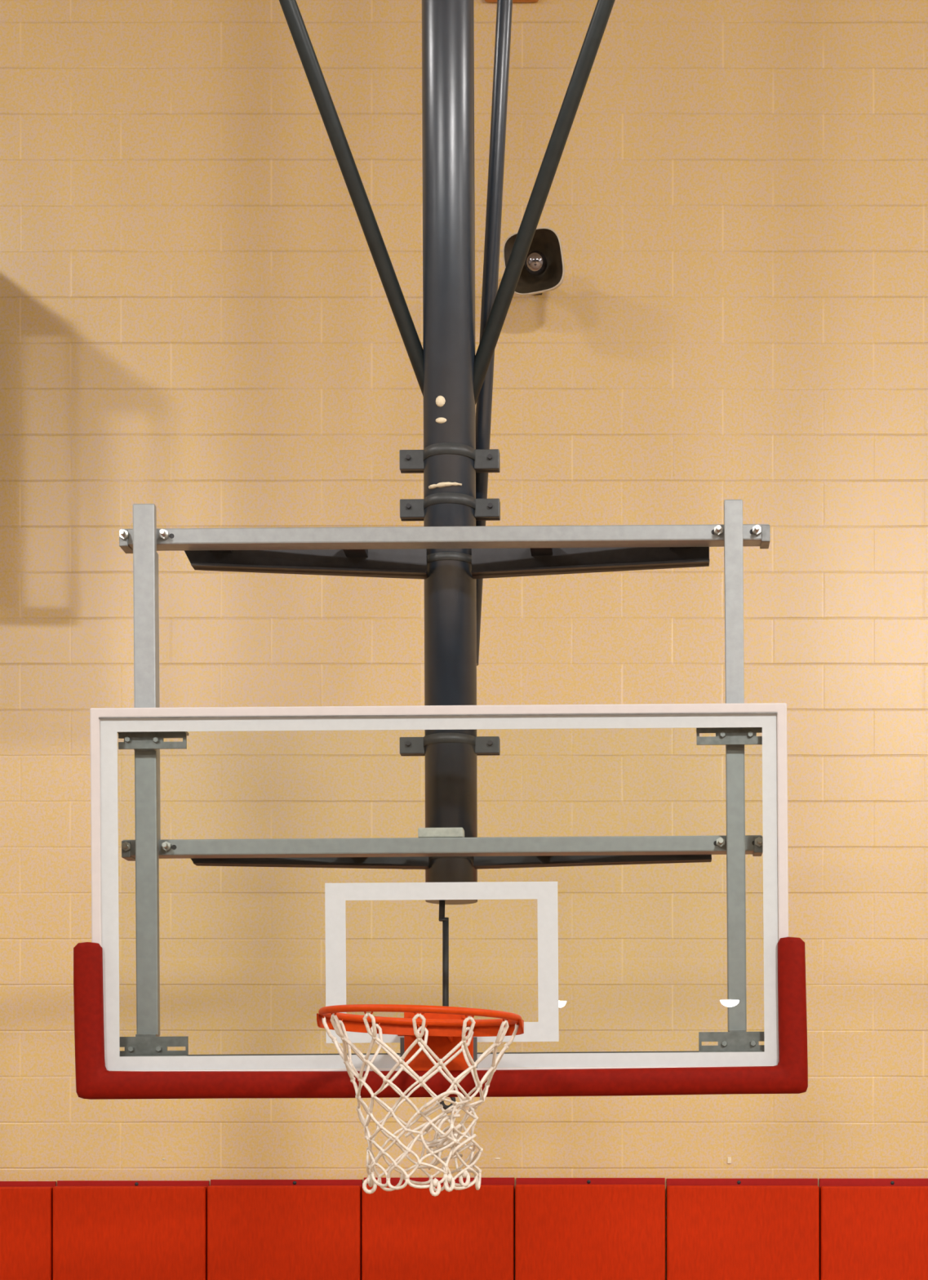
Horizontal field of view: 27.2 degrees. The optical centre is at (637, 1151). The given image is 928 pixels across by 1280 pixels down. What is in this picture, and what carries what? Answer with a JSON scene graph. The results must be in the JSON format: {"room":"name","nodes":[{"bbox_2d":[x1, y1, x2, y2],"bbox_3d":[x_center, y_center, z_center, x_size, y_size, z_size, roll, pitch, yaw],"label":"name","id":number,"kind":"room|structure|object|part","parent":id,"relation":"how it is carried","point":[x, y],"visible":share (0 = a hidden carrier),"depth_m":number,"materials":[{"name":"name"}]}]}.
{"room":"sports hall","nodes":[
{"label":"sports hall","id":0,"kind":"room"},
{"bbox_2d":[0,0,927,1279],"bbox_3d":[0.000,-1.460,7.750,34.000,8.300,0.200,0,0,0],"label":"wall","id":1,"kind":"structure","parent":0,"point":[198,324],"depth_m":7.65,"materials":[{"name":"beige brick"}]},
{"bbox_2d":[0,1181,56,1279],"bbox_3d":[-2.645,1.355,7.612,0.606,2.470,0.074,0,0,0],"label":"pad","id":2,"kind":"object","parent":1,"relation":"attached to","point":[26,1207],"visible":1,"depth_m":7.58,"materials":[{"name":"red plastic"}]},
{"bbox_2d":[53,1181,208,1279],"bbox_3d":[-2.030,1.354,7.612,0.610,2.472,0.074,0,0,0],"label":"pad","id":3,"kind":"object","parent":1,"relation":"attached to","point":[103,1230],"visible":1,"depth_m":7.58,"materials":[{"name":"red plastic"}]},
{"bbox_2d":[207,1179,362,1279],"bbox_3d":[-1.414,1.352,7.612,0.610,2.476,0.074,0,0,0],"label":"pad","id":4,"kind":"object","parent":1,"relation":"attached to","point":[258,1229],"visible":1,"depth_m":7.58,"materials":[{"name":"red plastic"}]},
{"bbox_2d":[361,1177,515,1279],"bbox_3d":[-0.799,1.348,7.612,0.606,2.484,0.074,0,0,0],"label":"pad","id":5,"kind":"object","parent":1,"relation":"attached to","point":[409,1233],"visible":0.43,"depth_m":7.58,"materials":[{"name":"red plastic"}]},
{"bbox_2d":[484,0,538,1],"bbox_3d":[-0.508,-4.684,7.625,0.220,0.120,0.050,0,0,0],"label":"junction box","id":6,"kind":"object","parent":1,"relation":"attached to","point":[485,0],"visible":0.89,"depth_m":7.64,"materials":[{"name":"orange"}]},
{"bbox_2d":[502,226,564,295],"bbox_3d":[-0.403,-3.451,7.482,0.241,0.232,0.335,0,0,0],"label":"loudspeaker","id":7,"kind":"object","parent":1,"relation":"attached to","point":[543,270],"visible":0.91,"depth_m":7.38,"materials":[{"name":"grey plastic"}]},
{"bbox_2d":[515,1177,665,1279],"bbox_3d":[-0.190,1.348,7.612,0.599,2.483,0.074,0,0,0],"label":"pad","id":8,"kind":"object","parent":1,"relation":"attached to","point":[566,1228],"visible":1,"depth_m":7.58,"materials":[{"name":"red plastic"}]},
{"bbox_2d":[727,1157,731,1164],"bbox_3d":[0.368,0.036,7.647,0.016,0.026,0.006,0,0,0],"label":"scrap","id":9,"kind":"object","parent":1,"relation":"attached to","point":[729,1159],"visible":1,"depth_m":7.64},
{"bbox_2d":[666,1178,819,1279],"bbox_3d":[0.420,1.349,7.612,0.608,2.481,0.074,0,0,0],"label":"pad","id":10,"kind":"object","parent":1,"relation":"attached to","point":[717,1228],"visible":1,"depth_m":7.58,"materials":[{"name":"red plastic"}]},
{"bbox_2d":[819,1178,927,1279],"bbox_3d":[1.033,1.349,7.612,0.606,2.481,0.074,0,0,0],"label":"pad","id":11,"kind":"object","parent":1,"relation":"attached to","point":[870,1228],"visible":1,"depth_m":7.58,"materials":[{"name":"red plastic"}]},
{"bbox_3d":[0.000,-5.660,-18.675,34.400,0.100,53.050,0,0,0],"label":"ceiling","id":12,"kind":"structure","parent":0,"visible":0},
{"bbox_2d":[119,0,770,1110],"bbox_3d":[-0.558,-2.872,5.358,2.616,5.510,0.592,0,0,0],"label":"support","id":13,"kind":"object","parent":12,"relation":"hanging from","point":[455,549],"visible":0.94,"depth_m":5.29,"materials":[{"name":"grey metal"}]},
{"bbox_3d":[-1.313,-1.017,5.074,0.069,1.420,0.024,0,0,0],"label":"post","id":14,"kind":"part","parent":13,"relation":"part of","materials":[{"name":"metal"}]},
{"bbox_3d":[-0.915,-1.645,5.248,0.671,0.090,0.059,0,0,-9],"label":"support arm","id":15,"kind":"part","parent":13,"relation":"part of","materials":[{"name":"black metal"}]},
{"bbox_3d":[-0.908,-0.820,5.248,0.671,0.067,0.059,0,0,-9],"label":"support arm","id":16,"kind":"part","parent":13,"relation":"part of","materials":[{"name":"black metal"}]},
{"bbox_2d":[73,702,808,1099],"bbox_3d":[-0.517,-0.658,4.719,1.926,1.041,0.688,0,0,0],"label":"backboard","id":17,"kind":"object","parent":13,"relation":"attached to","point":[739,1064],"visible":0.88,"depth_m":4.99,"materials":[{"name":"clear glass"}]},
{"bbox_2d":[321,1012,519,1196],"bbox_3d":[-0.528,-0.110,4.620,0.474,0.432,0.474,0,0,0],"label":"net","id":18,"kind":"object","parent":17,"relation":"hanging from","point":[452,1134],"visible":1,"depth_m":4.54,"materials":[{"name":"white fabric"}]},
{"bbox_3d":[-0.528,-0.310,4.723,0.500,0.044,0.294,0,0,0],"label":"brace plate","id":19,"kind":"part","parent":17,"relation":"part of","materials":[{"name":"orange metal"}]},
{"bbox_3d":[-0.523,-0.276,4.989,0.182,0.184,0.010,0,0,0],"label":"plate","id":20,"kind":"part","parent":17,"relation":"part of","materials":[{"name":"orange metal"}]},
{"bbox_3d":[-0.548,-0.456,5.360,0.025,0.523,0.025,0,0,45],"label":"adjuster rod","id":21,"kind":"part","parent":13,"relation":"part of","materials":[{"name":"black metal"}]},
{"bbox_3d":[-0.134,-1.651,5.250,0.672,0.090,0.059,0,0,9],"label":"support arm","id":22,"kind":"part","parent":13,"relation":"part of","materials":[{"name":"black metal"}]},
{"bbox_3d":[-0.128,-0.825,5.250,0.672,0.067,0.059,0,0,9],"label":"support arm","id":23,"kind":"part","parent":13,"relation":"part of","materials":[{"name":"black metal"}]},
{"bbox_3d":[0.260,-1.029,5.074,0.060,1.420,0.024,0,0,0],"label":"post","id":24,"kind":"part","parent":13,"relation":"part of","materials":[{"name":"metal"}]}
]}

